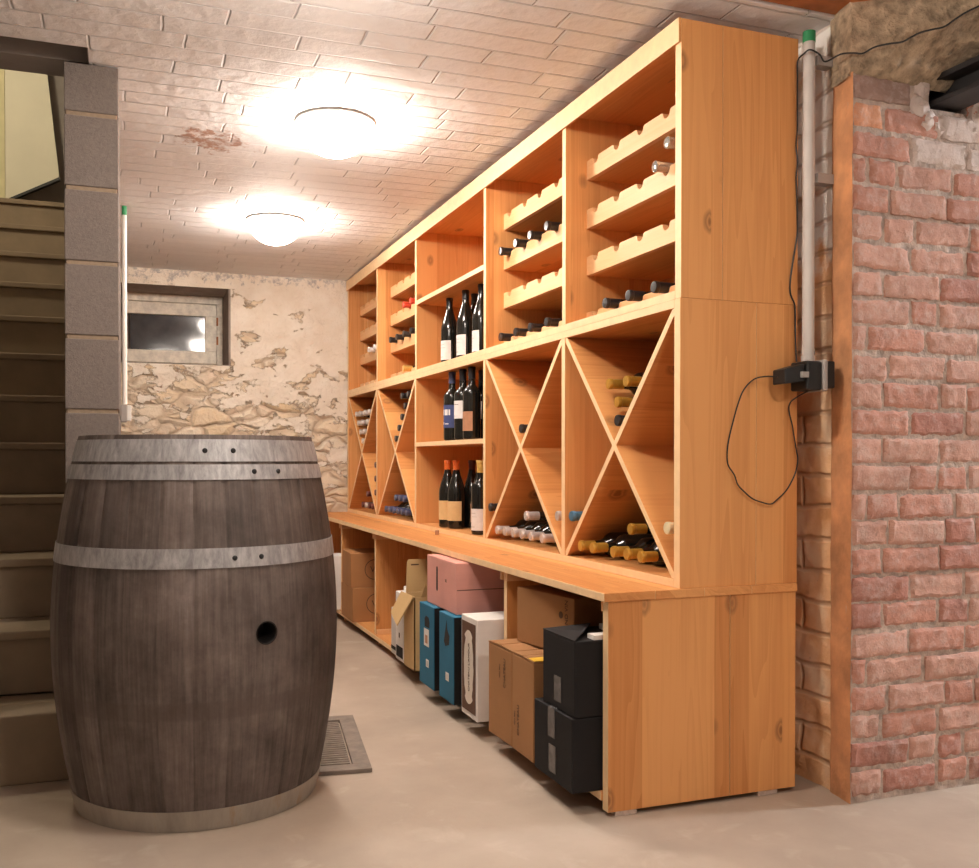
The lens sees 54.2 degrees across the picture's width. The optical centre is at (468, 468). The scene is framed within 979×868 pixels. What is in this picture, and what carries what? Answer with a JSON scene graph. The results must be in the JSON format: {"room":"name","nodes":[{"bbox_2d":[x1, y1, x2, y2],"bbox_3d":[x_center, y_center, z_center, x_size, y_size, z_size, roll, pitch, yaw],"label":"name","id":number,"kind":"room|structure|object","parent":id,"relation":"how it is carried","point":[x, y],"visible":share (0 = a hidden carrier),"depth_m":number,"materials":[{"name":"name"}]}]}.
{"room":"wine cellar","nodes":[
{"label":"wine cellar","id":0,"kind":"room"},
{"bbox_2d":[19,75,64,202],"bbox_3d":[-1.996,-0.959,3.978,1.250,3.600,3.600,0,1,-20],"label":"wall","id":1,"kind":"structure","parent":0,"point":[53,193],"depth_m":5.53,"materials":[{"name":"paint"}]},
{"bbox_2d":[0,69,4,197],"bbox_3d":[-2.755,-1.888,5.236,0.386,0.834,0.040,0,1,-20],"label":"door frame","id":2,"kind":"structure","parent":1,"relation":"attached to","point":[2,71],"depth_m":5.28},
{"bbox_2d":[5,69,60,198],"bbox_3d":[-2.437,-1.891,5.340,0.280,0.837,0.040,0,1,-20],"label":"board","id":3,"kind":"object","parent":2,"relation":"attached to","point":[31,163],"visible":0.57,"depth_m":5.32,"materials":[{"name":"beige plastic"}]},
{"bbox_2d":[0,36,88,76],"bbox_3d":[-2.079,-1.875,4.065,0.960,1.370,3.362,0,1,-20],"label":"trim","id":4,"kind":"structure","parent":1,"relation":"attached to","point":[16,54],"depth_m":2.75,"materials":[{"name":"wood"}]},
{"bbox_2d":[64,62,120,482],"bbox_3d":[-1.644,-0.171,4.296,0.148,2.018,3.255,0,1,-20],"label":"pillar","id":5,"kind":"structure","parent":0,"point":[91,104],"depth_m":2.76,"materials":[{"name":"grey concrete"}]},
{"bbox_2d":[122,206,126,403],"bbox_3d":[-1.533,-0.727,4.254,0.022,0.880,0.022,0,1,-20],"label":"conduit","id":6,"kind":"object","parent":5,"relation":"attached to","point":[124,208],"visible":0.97,"depth_m":4.25,"materials":[{"name":"white plastic"}]},
{"bbox_2d":[121,404,130,422],"bbox_3d":[-1.528,-0.245,4.260,0.043,0.077,0.080,0,1,-20],"label":"light switch","id":7,"kind":"object","parent":5,"relation":"attached to","point":[125,410],"visible":1,"depth_m":4.22,"materials":[{"name":"grey plastic"}]},
{"bbox_2d":[121,266,347,511],"bbox_3d":[-1.169,-0.177,5.827,1.800,2.000,0.028,0,1,-20],"label":"wall","id":8,"kind":"structure","parent":0,"point":[287,375],"depth_m":5.80,"materials":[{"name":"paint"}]},
{"bbox_2d":[127,292,222,364],"bbox_3d":[-1.838,-0.853,5.951,0.591,0.456,0.069,0,1,-20],"label":"window","id":9,"kind":"structure","parent":8,"relation":"in","point":[164,328],"depth_m":5.94,"materials":[{"name":"beige paint"}]},
{"bbox_2d":[121,283,230,365],"bbox_3d":[-1.790,-0.852,5.833,0.700,0.570,0.414,0,1,-20],"label":"trim","id":10,"kind":"structure","parent":8,"relation":"attached to","point":[131,287],"depth_m":5.80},
{"bbox_2d":[0,0,833,280],"bbox_3d":[0.641,-1.225,2.352,7.200,0.178,7.950,0,1,-20],"label":"ceiling","id":11,"kind":"structure","parent":0,"point":[212,94],"depth_m":2.96,"materials":[{"name":"brick"}]},
{"bbox_2d":[246,214,303,245],"bbox_3d":[-0.911,-1.110,4.497,0.266,0.114,0.266,0,1,-20],"label":"ceiling lamp","id":12,"kind":"object","parent":11,"relation":"attached to","point":[270,229],"visible":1,"depth_m":4.42,"materials":[{"name":"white glass"}]},
{"bbox_2d":[295,109,374,158],"bbox_3d":[-0.451,-1.111,3.228,0.266,0.114,0.266,0,1,-20],"label":"ceiling lamp","id":13,"kind":"object","parent":11,"relation":"attached to","point":[330,133],"visible":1,"depth_m":3.15,"materials":[{"name":"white glass"}]},
{"bbox_2d":[0,613,978,867],"bbox_3d":[0.564,0.904,2.583,7.200,0.100,8.400,0,1,-20],"label":"floor","id":14,"kind":"structure","parent":0,"point":[441,790],"depth_m":2.31,"materials":[{"name":"concrete"}]},
{"bbox_2d":[0,198,68,786],"bbox_3d":[-2.050,-0.287,3.954,0.917,2.256,3.180,0,1,-20],"label":"staircase","id":15,"kind":"structure","parent":14,"relation":"on","point":[33,410],"depth_m":3.50,"materials":[{"name":"paint"}]},
{"bbox_2d":[50,434,336,832],"bbox_3d":[-0.721,0.385,2.551,0.729,0.938,0.729,0,1,-20],"label":"wine barrel","id":16,"kind":"object","parent":14,"relation":"on","point":[193,607],"visible":1,"depth_m":2.25,"materials":[{"name":"brown wood"}]},
{"bbox_2d":[318,715,371,775],"bbox_3d":[-0.414,0.845,2.946,0.166,0.012,0.577,0,1,-12],"label":"drain cover","id":17,"kind":"object","parent":14,"relation":"on","point":[335,760],"depth_m":2.85,"materials":[{"name":"grey metal"}]},
{"bbox_2d":[320,722,350,765],"bbox_3d":[-0.441,0.845,2.940,0.111,0.011,0.456,0,1,-12],"label":"floor vent","id":18,"kind":"object","parent":17,"relation":"in","point":[334,753],"depth_m":2.90,"materials":[{"name":"grey metal"}]},
{"bbox_2d":[329,521,795,815],"bbox_3d":[-0.043,0.574,4.210,0.561,0.530,3.778,0,1,-20],"label":"shelf unit","id":19,"kind":"object","parent":14,"relation":"on","point":[699,692],"visible":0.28,"depth_m":2.44,"materials":[{"name":"brown wood"}]},
{"bbox_2d":[333,553,340,609],"bbox_3d":[-0.643,0.625,5.350,0.301,0.295,0.170,0,1,-20],"label":"box","id":20,"kind":"object","parent":19,"relation":"on","point":[337,556],"visible":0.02,"depth_m":5.23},
{"bbox_2d":[341,582,374,621],"bbox_3d":[-0.485,0.690,5.011,0.315,0.173,0.286,0,1,-19],"label":"cardboard box","id":21,"kind":"object","parent":19,"relation":"on","point":[358,604],"visible":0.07,"depth_m":4.85,"materials":[{"name":"brown"}]},
{"bbox_2d":[343,548,374,587],"bbox_3d":[-0.485,0.515,5.010,0.315,0.173,0.286,0,1,-16],"label":"cardboard box","id":22,"kind":"object","parent":21,"relation":"on","point":[358,563],"visible":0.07,"depth_m":4.85,"materials":[{"name":"brown"}]},
{"bbox_2d":[391,607,395,654],"bbox_3d":[-0.273,0.658,4.051,0.092,0.253,0.105,0,1,-20],"label":"carton","id":23,"kind":"object","parent":19,"relation":"on","point":[393,624],"visible":0.15,"depth_m":4.05,"materials":[{"name":"white cardboard"}]},
{"bbox_2d":[396,586,405,662],"bbox_3d":[-0.240,0.635,3.925,0.095,0.302,0.124,0,1,-20],"label":"carton","id":24,"kind":"object","parent":19,"relation":"on","point":[400,628],"visible":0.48,"depth_m":3.91,"materials":[{"name":"white cardboard"}]},
{"bbox_2d":[391,559,426,671],"bbox_3d":[-0.111,0.576,3.817,0.386,0.422,0.225,0,1,-20],"label":"open box","id":25,"kind":"object","parent":19,"relation":"on","point":[407,604],"visible":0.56,"depth_m":3.77,"materials":[{"name":"beige"}]},
{"bbox_2d":[420,601,444,690],"bbox_3d":[0.005,0.642,3.534,0.341,0.296,0.176,0,1,-20],"label":"box","id":26,"kind":"object","parent":19,"relation":"on","point":[429,612],"visible":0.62,"depth_m":3.44,"materials":[{"name":"blue cardboard"}]},
{"bbox_2d":[434,608,444,690],"bbox_3d":[0.036,0.643,3.453,0.338,0.292,0.001,0,1,-20],"label":"print","id":27,"kind":"object","parent":26,"relation":"attached to","point":[436,610],"depth_m":3.40},
{"bbox_2d":[427,554,503,614],"bbox_3d":[0.064,0.406,3.445,0.349,0.176,0.331,0,1,-20],"label":"box","id":28,"kind":"object","parent":26,"relation":"on","point":[456,586],"visible":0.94,"depth_m":3.27,"materials":[{"name":"pink"}]},
{"bbox_2d":[439,610,461,705],"bbox_3d":[0.082,0.644,3.323,0.341,0.296,0.156,0,1,-20],"label":"box","id":29,"kind":"object","parent":19,"relation":"on","point":[450,624],"visible":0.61,"depth_m":3.22,"materials":[{"name":"cardboard"}]},
{"bbox_2d":[454,618,461,704],"bbox_3d":[0.110,0.645,3.251,0.338,0.292,0.001,0,1,-20],"label":"print","id":30,"kind":"object","parent":29,"relation":"attached to","point":[457,621],"depth_m":3.20},
{"bbox_2d":[462,611,503,721],"bbox_3d":[0.163,0.633,3.114,0.351,0.321,0.147,0,1,-20],"label":"box","id":31,"kind":"object","parent":19,"relation":"on","point":[478,628],"visible":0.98,"depth_m":3.01,"materials":[{"name":"white"}]},
{"bbox_2d":[489,638,542,745],"bbox_3d":[0.253,0.657,2.880,0.350,0.279,0.175,0,1,-21],"label":"cardboard box","id":32,"kind":"object","parent":19,"relation":"on","point":[500,651],"visible":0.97,"depth_m":2.81,"materials":[{"name":"brown"}]},
{"bbox_2d":[517,584,602,647],"bbox_3d":[0.344,0.435,2.810,0.296,0.162,0.295,0,1,-29],"label":"cardboard box","id":33,"kind":"object","parent":32,"relation":"on","point":[539,607],"visible":0.32,"depth_m":2.73,"materials":[{"name":"brown"}]},
{"bbox_2d":[512,649,542,762],"bbox_3d":[0.313,0.658,2.716,0.350,0.279,0.155,0,1,-19],"label":"cardboard box","id":34,"kind":"object","parent":19,"relation":"on","point":[527,666],"visible":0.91,"depth_m":2.64,"materials":[{"name":"brown"}]},
{"bbox_2d":[328,512,796,601],"bbox_3d":[-0.048,0.297,4.205,0.572,0.022,3.790,0,1,-20],"label":"countertop","id":35,"kind":"structure","parent":19,"relation":"on","point":[603,586],"depth_m":2.86,"materials":[{"name":"brown wood"}]},
{"bbox_2d":[347,298,796,588],"bbox_3d":[0.055,-0.081,4.239,0.358,0.732,3.778,0,1,-20],"label":"wine rack","id":36,"kind":"object","parent":35,"relation":"on","point":[666,461],"visible":0.8,"depth_m":2.80,"materials":[{"name":"brown wood"}]},
{"bbox_2d":[439,460,451,527],"bbox_3d":[-0.096,0.112,4.283,0.079,0.300,0.079,0,1,-40],"label":"wine bottle","id":37,"kind":"object","parent":36,"relation":"on","point":[443,490],"visible":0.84,"depth_m":4.25,"materials":[{"name":"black glass"}]},
{"bbox_2d":[416,439,482,446],"bbox_3d":[0.065,-0.112,4.196,0.347,0.020,0.900,0,1,-20],"label":"shelf","id":38,"kind":"object","parent":36,"relation":"attached to","point":[419,442],"depth_m":4.21,"materials":[{"name":"brown wood"}]},
{"bbox_2d":[444,372,455,440],"bbox_3d":[-0.073,-0.272,4.181,0.076,0.300,0.075,0,1,-37],"label":"wine bottle","id":39,"kind":"object","parent":36,"relation":"on","point":[449,395],"visible":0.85,"depth_m":4.15,"materials":[{"name":"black glass"}]},
{"bbox_2d":[447,460,464,528],"bbox_3d":[-0.056,0.113,4.210,0.079,0.300,0.079,0,1,-40],"label":"wine bottle","id":40,"kind":"object","parent":36,"relation":"on","point":[456,490],"visible":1,"depth_m":4.18,"materials":[{"name":"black glass"}]},
{"bbox_2d":[454,369,466,439],"bbox_3d":[-0.026,-0.271,4.050,0.076,0.300,0.075,0,1,-37],"label":"wine bottle","id":41,"kind":"object","parent":36,"relation":"on","point":[458,395],"visible":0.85,"depth_m":4.02,"materials":[{"name":"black glass"}]},
{"bbox_2d":[464,460,475,527],"bbox_3d":[0.014,0.112,4.270,0.079,0.300,0.079,0,1,-40],"label":"wine bottle","id":42,"kind":"object","parent":36,"relation":"on","point":[471,474],"visible":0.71,"depth_m":4.24,"materials":[{"name":"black glass"}]},
{"bbox_2d":[463,367,480,439],"bbox_3d":[0.012,-0.270,3.946,0.075,0.300,0.075,0,1,-37],"label":"wine bottle","id":43,"kind":"object","parent":36,"relation":"on","point":[471,393],"visible":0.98,"depth_m":3.92,"materials":[{"name":"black glass"}]},
{"bbox_2d":[471,460,482,534],"bbox_3d":[0.046,0.116,3.861,0.076,0.300,0.075,0,1,-40],"label":"wine bottle","id":44,"kind":"object","parent":36,"relation":"on","point":[477,486],"visible":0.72,"depth_m":3.83,"materials":[{"name":"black glass"}]},
{"bbox_2d":[478,370,482,438],"bbox_3d":[0.056,-0.271,4.090,0.076,0.300,0.075,0,1,-37],"label":"wine bottle","id":45,"kind":"object","parent":36,"relation":"on","point":[480,372],"visible":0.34,"depth_m":4.06,"materials":[{"name":"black glass"}]},
{"bbox_2d":[495,519,533,537],"bbox_3d":[0.244,0.230,3.642,0.300,0.075,0.075,0,1,-20],"label":"wine bottle","id":46,"kind":"object","parent":36,"relation":"on","point":[498,529],"visible":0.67,"depth_m":3.60,"materials":[{"name":"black glass"}]},
{"bbox_2d":[503,520,546,540],"bbox_3d":[0.271,0.231,3.568,0.300,0.075,0.075,0,1,-20],"label":"wine bottle","id":47,"kind":"object","parent":36,"relation":"on","point":[506,530],"visible":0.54,"depth_m":3.53,"materials":[{"name":"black glass"}]},
{"bbox_2d":[511,522,547,541],"bbox_3d":[0.297,0.231,3.494,0.300,0.075,0.075,0,1,-20],"label":"wine bottle","id":48,"kind":"object","parent":36,"relation":"on","point":[515,532],"visible":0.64,"depth_m":3.45,"materials":[{"name":"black glass"}]},
{"bbox_2d":[519,524,552,543],"bbox_3d":[0.324,0.232,3.420,0.300,0.075,0.075,0,1,-20],"label":"wine bottle","id":49,"kind":"object","parent":36,"relation":"on","point":[523,534],"visible":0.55,"depth_m":3.38,"materials":[{"name":"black glass"}]},
{"bbox_2d":[524,511,547,522],"bbox_3d":[0.338,0.165,3.383,0.300,0.075,0.075,0,1,-20],"label":"wine bottle","id":50,"kind":"object","parent":49,"relation":"on","point":[528,515],"visible":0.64,"depth_m":3.33,"materials":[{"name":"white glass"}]},
{"bbox_2d":[528,530,556,545],"bbox_3d":[0.351,0.233,3.346,0.300,0.075,0.075,0,1,-20],"label":"wine bottle","id":51,"kind":"object","parent":36,"relation":"on","point":[532,536],"visible":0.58,"depth_m":3.29,"materials":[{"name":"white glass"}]},
{"bbox_2d":[540,533,554,542],"bbox_3d":[0.384,0.234,3.256,0.300,0.075,0.075,0,1,-20],"label":"wine bottle","id":52,"kind":"object","parent":36,"relation":"on","point":[544,538],"visible":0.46,"depth_m":3.20,"materials":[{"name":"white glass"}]},
{"bbox_2d":[346,17,797,393],"bbox_3d":[0.052,-0.797,4.231,0.364,0.700,3.778,0,1,-20],"label":"rack","id":53,"kind":"object","parent":36,"relation":"on","point":[721,224],"visible":0.96,"depth_m":2.92,"materials":[{"name":"brown wood"}]},
{"bbox_2d":[363,309,375,316],"bbox_3d":[-0.423,-0.954,5.670,0.252,0.020,0.690,0,1,-20],"label":"shelf","id":54,"kind":"object","parent":53,"relation":"attached to","point":[366,312],"depth_m":5.83,"materials":[{"name":"brown wood"}]},
{"bbox_2d":[395,286,414,298],"bbox_3d":[-0.175,-0.948,4.986,0.252,0.020,0.715,0,1,-20],"label":"shelf","id":55,"kind":"object","parent":53,"relation":"attached to","point":[401,292],"depth_m":5.12,"materials":[{"name":"brown wood"}]},
{"bbox_2d":[395,345,414,353],"bbox_3d":[-0.175,-0.644,4.989,0.252,0.020,0.715,0,1,-20],"label":"shelf","id":56,"kind":"object","parent":53,"relation":"attached to","point":[399,349],"depth_m":5.14,"materials":[{"name":"brown wood"}]},
{"bbox_2d":[396,316,414,326],"bbox_3d":[-0.175,-0.793,4.988,0.252,0.020,0.715,0,1,-20],"label":"shelf","id":57,"kind":"object","parent":53,"relation":"attached to","point":[401,321],"depth_m":5.12,"materials":[{"name":"brown wood"}]},
{"bbox_2d":[441,298,456,361],"bbox_3d":[-0.088,-0.621,4.322,0.080,0.300,0.079,0,1,-34],"label":"wine bottle","id":58,"kind":"object","parent":53,"relation":"on","point":[449,324],"visible":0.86,"depth_m":4.29,"materials":[{"name":"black glass"}]},
{"bbox_2d":[417,265,483,307],"bbox_3d":[0.066,-0.787,4.189,0.345,0.021,0.900,0,1,-20],"label":"shelf","id":59,"kind":"object","parent":53,"relation":"attached to","point":[470,281],"depth_m":4.21,"materials":[{"name":"brown wood"}]},
{"bbox_2d":[456,290,472,356],"bbox_3d":[-0.015,-0.619,4.120,0.080,0.300,0.079,0,1,-26],"label":"wine bottle","id":60,"kind":"object","parent":53,"relation":"on","point":[464,320],"visible":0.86,"depth_m":4.09,"materials":[{"name":"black glass"}]},
{"bbox_2d":[471,293,477,312],"bbox_3d":[0.025,-0.620,4.208,0.079,0.300,0.080,0,1,36],"label":"wine bottle","id":61,"kind":"object","parent":53,"relation":"on","point":[474,296],"visible":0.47,"depth_m":4.19,"materials":[{"name":"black glass"}]},
{"bbox_2d":[472,284,483,352],"bbox_3d":[0.052,-0.617,3.979,0.080,0.300,0.079,0,1,-8],"label":"wine bottle","id":62,"kind":"object","parent":53,"relation":"on","point":[478,314],"visible":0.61,"depth_m":3.95,"materials":[{"name":"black glass"}]},
{"bbox_2d":[498,247,515,255],"bbox_3d":[0.258,-0.829,3.692,0.300,0.075,0.075,0,1,-20],"label":"wine bottle","id":63,"kind":"object","parent":53,"relation":"on","point":[502,251],"visible":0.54,"depth_m":3.64,"materials":[{"name":"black glass"}]},
{"bbox_2d":[498,328,527,340],"bbox_3d":[0.258,-0.503,3.695,0.300,0.075,0.075,0,1,-20],"label":"wine bottle","id":64,"kind":"object","parent":53,"relation":"on","point":[502,336],"visible":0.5,"depth_m":3.64,"materials":[{"name":"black glass"}]},
{"bbox_2d":[513,238,529,247],"bbox_3d":[0.309,-0.828,3.553,0.300,0.075,0.075,0,1,-20],"label":"wine bottle","id":65,"kind":"object","parent":53,"relation":"on","point":[521,243],"visible":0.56,"depth_m":3.50,"materials":[{"name":"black glass"}]},
{"bbox_2d":[513,323,543,336],"bbox_3d":[0.309,-0.501,3.556,0.300,0.075,0.075,0,1,-20],"label":"wine bottle","id":66,"kind":"object","parent":53,"relation":"on","point":[517,332],"visible":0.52,"depth_m":3.50,"materials":[{"name":"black glass"}]},
{"bbox_2d":[509,199,561,231],"bbox_3d":[0.387,-0.933,3.438,0.252,0.020,0.680,0,1,-20],"label":"shelf","id":67,"kind":"object","parent":53,"relation":"attached to","point":[534,215],"depth_m":3.52,"materials":[{"name":"brown wood"}]},
{"bbox_2d":[509,288,561,311],"bbox_3d":[0.387,-0.629,3.441,0.252,0.020,0.680,0,1,-20],"label":"shelf","id":68,"kind":"object","parent":53,"relation":"attached to","point":[529,299],"depth_m":3.57,"materials":[{"name":"brown wood"}]},
{"bbox_2d":[510,244,561,272],"bbox_3d":[0.387,-0.778,3.439,0.252,0.020,0.680,0,1,-20],"label":"shelf","id":69,"kind":"object","parent":53,"relation":"attached to","point":[536,258],"depth_m":3.55,"materials":[{"name":"brown wood"}]},
{"bbox_2d":[528,230,544,239],"bbox_3d":[0.354,-0.827,3.428,0.300,0.075,0.075,0,1,-20],"label":"wine bottle","id":70,"kind":"object","parent":53,"relation":"on","point":[532,235],"visible":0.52,"depth_m":3.38,"materials":[{"name":"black glass"}]},
{"bbox_2d":[528,318,561,331],"bbox_3d":[0.354,-0.500,3.431,0.300,0.075,0.075,0,1,-20],"label":"wine bottle","id":71,"kind":"object","parent":53,"relation":"on","point":[532,327],"visible":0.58,"depth_m":3.38,"materials":[{"name":"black glass"}]},
{"bbox_2d":[544,317,561,326],"bbox_3d":[0.402,-0.499,3.298,0.300,0.075,0.075,0,1,-20],"label":"wine bottle","id":72,"kind":"object","parent":53,"relation":"on","point":[548,322],"visible":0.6,"depth_m":3.25,"materials":[{"name":"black glass"}]},
{"bbox_2d":[544,221,561,230],"bbox_3d":[0.402,-0.825,3.295,0.300,0.075,0.075,0,1,-20],"label":"wine bottle","id":73,"kind":"object","parent":53,"relation":"on","point":[548,226],"visible":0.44,"depth_m":3.24,"materials":[{"name":"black glass"}]},
{"bbox_2d":[602,297,625,308],"bbox_3d":[0.545,-0.495,2.904,0.300,0.075,0.075,0,1,-20],"label":"wine bottle","id":74,"kind":"object","parent":53,"relation":"on","point":[607,303],"visible":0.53,"depth_m":2.85,"materials":[{"name":"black glass"}]},
{"bbox_2d":[592,132,674,184],"bbox_3d":[0.620,-0.927,2.795,0.252,0.020,0.637,0,1,-20],"label":"shelf","id":75,"kind":"object","parent":53,"relation":"attached to","point":[635,167],"depth_m":2.90,"materials":[{"name":"brown wood"}]},
{"bbox_2d":[594,189,674,233],"bbox_3d":[0.620,-0.772,2.797,0.252,0.020,0.637,0,1,-20],"label":"shelf","id":76,"kind":"object","parent":53,"relation":"attached to","point":[659,209],"depth_m":2.89,"materials":[{"name":"brown wood"}]},
{"bbox_2d":[594,244,674,280],"bbox_3d":[0.620,-0.623,2.798,0.252,0.020,0.637,0,1,-20],"label":"shelf","id":77,"kind":"object","parent":53,"relation":"attached to","point":[658,264],"depth_m":2.93,"materials":[{"name":"brown wood"}]},
{"bbox_2d":[625,290,650,300],"bbox_3d":[0.593,-0.494,2.773,0.300,0.075,0.075,0,1,-20],"label":"wine bottle","id":78,"kind":"object","parent":53,"relation":"on","point":[630,295],"visible":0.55,"depth_m":2.72,"materials":[{"name":"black glass"}]},
{"bbox_2d":[650,281,674,292],"bbox_3d":[0.640,-0.493,2.641,0.300,0.075,0.075,0,1,-20],"label":"wine bottle","id":79,"kind":"object","parent":53,"relation":"on","point":[656,287],"visible":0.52,"depth_m":2.59,"materials":[{"name":"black glass"}]},
{"bbox_2d":[652,160,673,172],"bbox_3d":[0.642,-0.819,2.639,0.297,0.075,0.075,0,1,-20],"label":"wine bottle","id":80,"kind":"object","parent":53,"relation":"on","point":[657,166],"visible":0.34,"depth_m":2.59,"materials":[{"name":"clear glass"}]},
{"bbox_2d":[664,136,674,148],"bbox_3d":[0.662,-0.865,2.581,0.297,0.075,0.075,0,1,-20],"label":"wine bottle","id":81,"kind":"object","parent":53,"relation":"on","point":[669,142],"visible":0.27,"depth_m":2.52,"materials":[{"name":"clear glass"}]},
{"bbox_2d":[789,5,978,361],"bbox_3d":[1.173,-0.747,2.359,0.725,0.937,0.078,0,1,20],"label":"cable","id":82,"kind":"object","parent":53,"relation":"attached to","point":[969,10],"visible":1,"depth_m":2.50,"materials":[{"name":"plastic"}]},
{"bbox_2d":[569,511,582,520],"bbox_3d":[0.460,0.148,3.045,0.300,0.075,0.075,0,1,-20],"label":"wine bottle","id":83,"kind":"object","parent":36,"relation":"on","point":[573,515],"visible":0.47,"depth_m":2.99,"materials":[{"name":"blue glass"}]},
{"bbox_2d":[578,532,628,555],"bbox_3d":[0.482,0.236,2.986,0.300,0.075,0.075,0,1,-20],"label":"wine bottle","id":84,"kind":"object","parent":36,"relation":"on","point":[583,545],"visible":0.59,"depth_m":2.95,"materials":[{"name":"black glass"}]},
{"bbox_2d":[614,415,624,425],"bbox_3d":[0.563,-0.138,2.782,0.300,0.075,0.075,0,1,-20],"label":"wine bottle","id":85,"kind":"object","parent":36,"relation":"on","point":[618,419],"visible":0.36,"depth_m":2.73,"materials":[{"name":"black glass"}]},
{"bbox_2d":[589,534,652,558],"bbox_3d":[0.508,0.237,2.913,0.300,0.075,0.075,0,1,-20],"label":"wine bottle","id":86,"kind":"object","parent":36,"relation":"on","point":[625,539],"visible":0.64,"depth_m":2.87,"materials":[{"name":"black glass"}]},
{"bbox_2d":[614,396,632,407],"bbox_3d":[0.571,-0.195,2.840,0.300,0.075,0.075,0,1,-20],"label":"wine bottle","id":87,"kind":"object","parent":36,"relation":"in","point":[619,401],"visible":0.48,"depth_m":2.79,"materials":[{"name":"gold glass"}]},
{"bbox_2d":[606,372,643,394],"bbox_3d":[0.553,-0.252,2.889,0.300,0.075,0.075,0,1,-20],"label":"wine bottle","id":88,"kind":"object","parent":36,"relation":"on","point":[611,383],"visible":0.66,"depth_m":2.84,"materials":[{"name":"glass"}]},
{"bbox_2d":[610,537,654,562],"bbox_3d":[0.552,0.238,2.791,0.300,0.075,0.075,0,1,-20],"label":"wine bottle","id":89,"kind":"object","parent":36,"relation":"on","point":[615,551],"visible":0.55,"depth_m":2.75,"materials":[{"name":"gold glass"}]},
{"bbox_2d":[627,523,651,534],"bbox_3d":[0.598,0.171,2.765,0.300,0.075,0.075,0,1,-20],"label":"wine bottle","id":90,"kind":"object","parent":89,"relation":"on","point":[632,528],"visible":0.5,"depth_m":2.71,"materials":[{"name":"gold glass"}]},
{"bbox_2d":[623,541,665,565],"bbox_3d":[0.579,0.239,2.718,0.300,0.075,0.075,0,1,-20],"label":"wine bottle","id":91,"kind":"object","parent":36,"relation":"on","point":[628,553],"visible":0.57,"depth_m":2.67,"materials":[{"name":"glass"}]},
{"bbox_2d":[637,551,663,562],"bbox_3d":[0.605,0.239,2.646,0.300,0.075,0.075,0,1,-20],"label":"wine bottle","id":92,"kind":"object","parent":36,"relation":"on","point":[642,556],"visible":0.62,"depth_m":2.59,"materials":[{"name":"gold glass"}]},
{"bbox_2d":[663,522,673,534],"bbox_3d":[0.651,0.153,2.519,0.300,0.075,0.075,0,1,-20],"label":"wine bottle","id":93,"kind":"object","parent":36,"relation":"on","point":[668,527],"visible":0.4,"depth_m":2.46,"materials":[{"name":"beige glass"}]},
{"bbox_3d":[0.611,-0.194,2.743,0.300,0.075,0.075,0,1,-20],"label":"wine bottle","id":94,"kind":"object","parent":36,"relation":"in","visible":0},
{"bbox_2d":[623,375,641,386],"bbox_3d":[0.589,-0.251,2.790,0.300,0.075,0.075,0,1,-20],"label":"wine bottle","id":95,"kind":"object","parent":94,"relation":"on","point":[628,381],"visible":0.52,"depth_m":2.74,"materials":[{"name":"gold glass"}]},
{"bbox_2d":[535,697,602,793],"bbox_3d":[0.374,0.707,2.513,0.343,0.186,0.229,0,1,-20],"label":"cardboard box","id":96,"kind":"object","parent":19,"relation":"on","point":[568,749],"visible":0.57,"depth_m":2.37,"materials":[{"name":"cardboard"}]},
{"bbox_2d":[543,623,602,717],"bbox_3d":[0.385,0.512,2.494,0.336,0.204,0.189,0,1,-20],"label":"cardboard box","id":97,"kind":"object","parent":96,"relation":"on","point":[572,654],"visible":0.54,"depth_m":2.38,"materials":[{"name":"cardboard"}]},
{"bbox_2d":[795,25,832,789],"bbox_3d":[0.322,-0.177,4.328,0.035,2.030,3.835,0,1,-20],"label":"wall","id":98,"kind":"structure","parent":0,"point":[814,431],"depth_m":2.58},
{"bbox_2d":[762,0,868,14],"bbox_3d":[0.896,-1.237,2.179,0.438,0.130,0.543,0,1,-20],"label":"trim","id":99,"kind":"structure","parent":98,"relation":"attached to","point":[833,7],"depth_m":2.43,"materials":[{"name":"orange paint"}]},
{"bbox_2d":[801,29,833,361],"bbox_3d":[0.910,-0.709,2.504,0.084,0.858,0.035,0,1,-20],"label":"conduit","id":100,"kind":"object","parent":98,"relation":"attached to","point":[810,179],"visible":0.92,"depth_m":2.48,"materials":[{"name":"grey plastic"}]},
{"bbox_2d":[807,360,834,392],"bbox_3d":[0.929,-0.239,2.488,0.078,0.080,0.078,0,1,-20],"label":"power socket","id":101,"kind":"object","parent":98,"relation":"attached to","point":[828,367],"visible":0.53,"depth_m":2.45,"materials":[{"name":"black plastic"}]},
{"bbox_2d":[726,361,821,504],"bbox_3d":[0.780,-0.090,2.441,0.233,0.369,0.082,0,1,-20],"label":"power adapter","id":102,"kind":"object","parent":101,"relation":"attached to","point":[805,376],"visible":1,"depth_m":2.44,"materials":[{"name":"black plastic"}]},
{"bbox_2d":[830,72,852,803],"bbox_3d":[0.962,-0.075,2.472,0.006,1.860,0.099,0,1,-8],"label":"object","id":103,"kind":"structure","parent":98,"relation":"attached to","point":[842,121],"depth_m":2.47,"materials":[{"name":"orange wood"}]},
{"bbox_2d":[830,73,978,802],"bbox_3d":[2.447,-0.200,3.050,3.197,2.100,0.188,0,1,-20],"label":"wall","id":104,"kind":"structure","parent":0,"point":[914,569],"depth_m":2.50,"materials":[{"name":"red brick"}]},
{"bbox_2d":[830,0,978,92],"bbox_3d":[1.873,-1.287,2.253,1.606,0.596,1.113,0,1,-20],"label":"beam","id":105,"kind":"structure","parent":104,"relation":"attached to","point":[859,27],"depth_m":2.41,"materials":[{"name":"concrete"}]},
{"bbox_2d":[909,82,978,137],"bbox_3d":[1.282,-0.944,2.546,0.329,0.180,0.054,0,1,-20],"label":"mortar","id":106,"kind":"structure","parent":104,"relation":"attached to","point":[919,106],"depth_m":2.50,"materials":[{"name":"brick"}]},
{"bbox_2d":[929,55,978,112],"bbox_3d":[1.655,-0.982,1.450,0.100,0.076,2.560,0,1,-20],"label":"girder","id":107,"kind":"object","parent":104,"relation":"on","point":[963,93],"visible":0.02,"depth_m":2.46,"materials":[{"name":"metal"}]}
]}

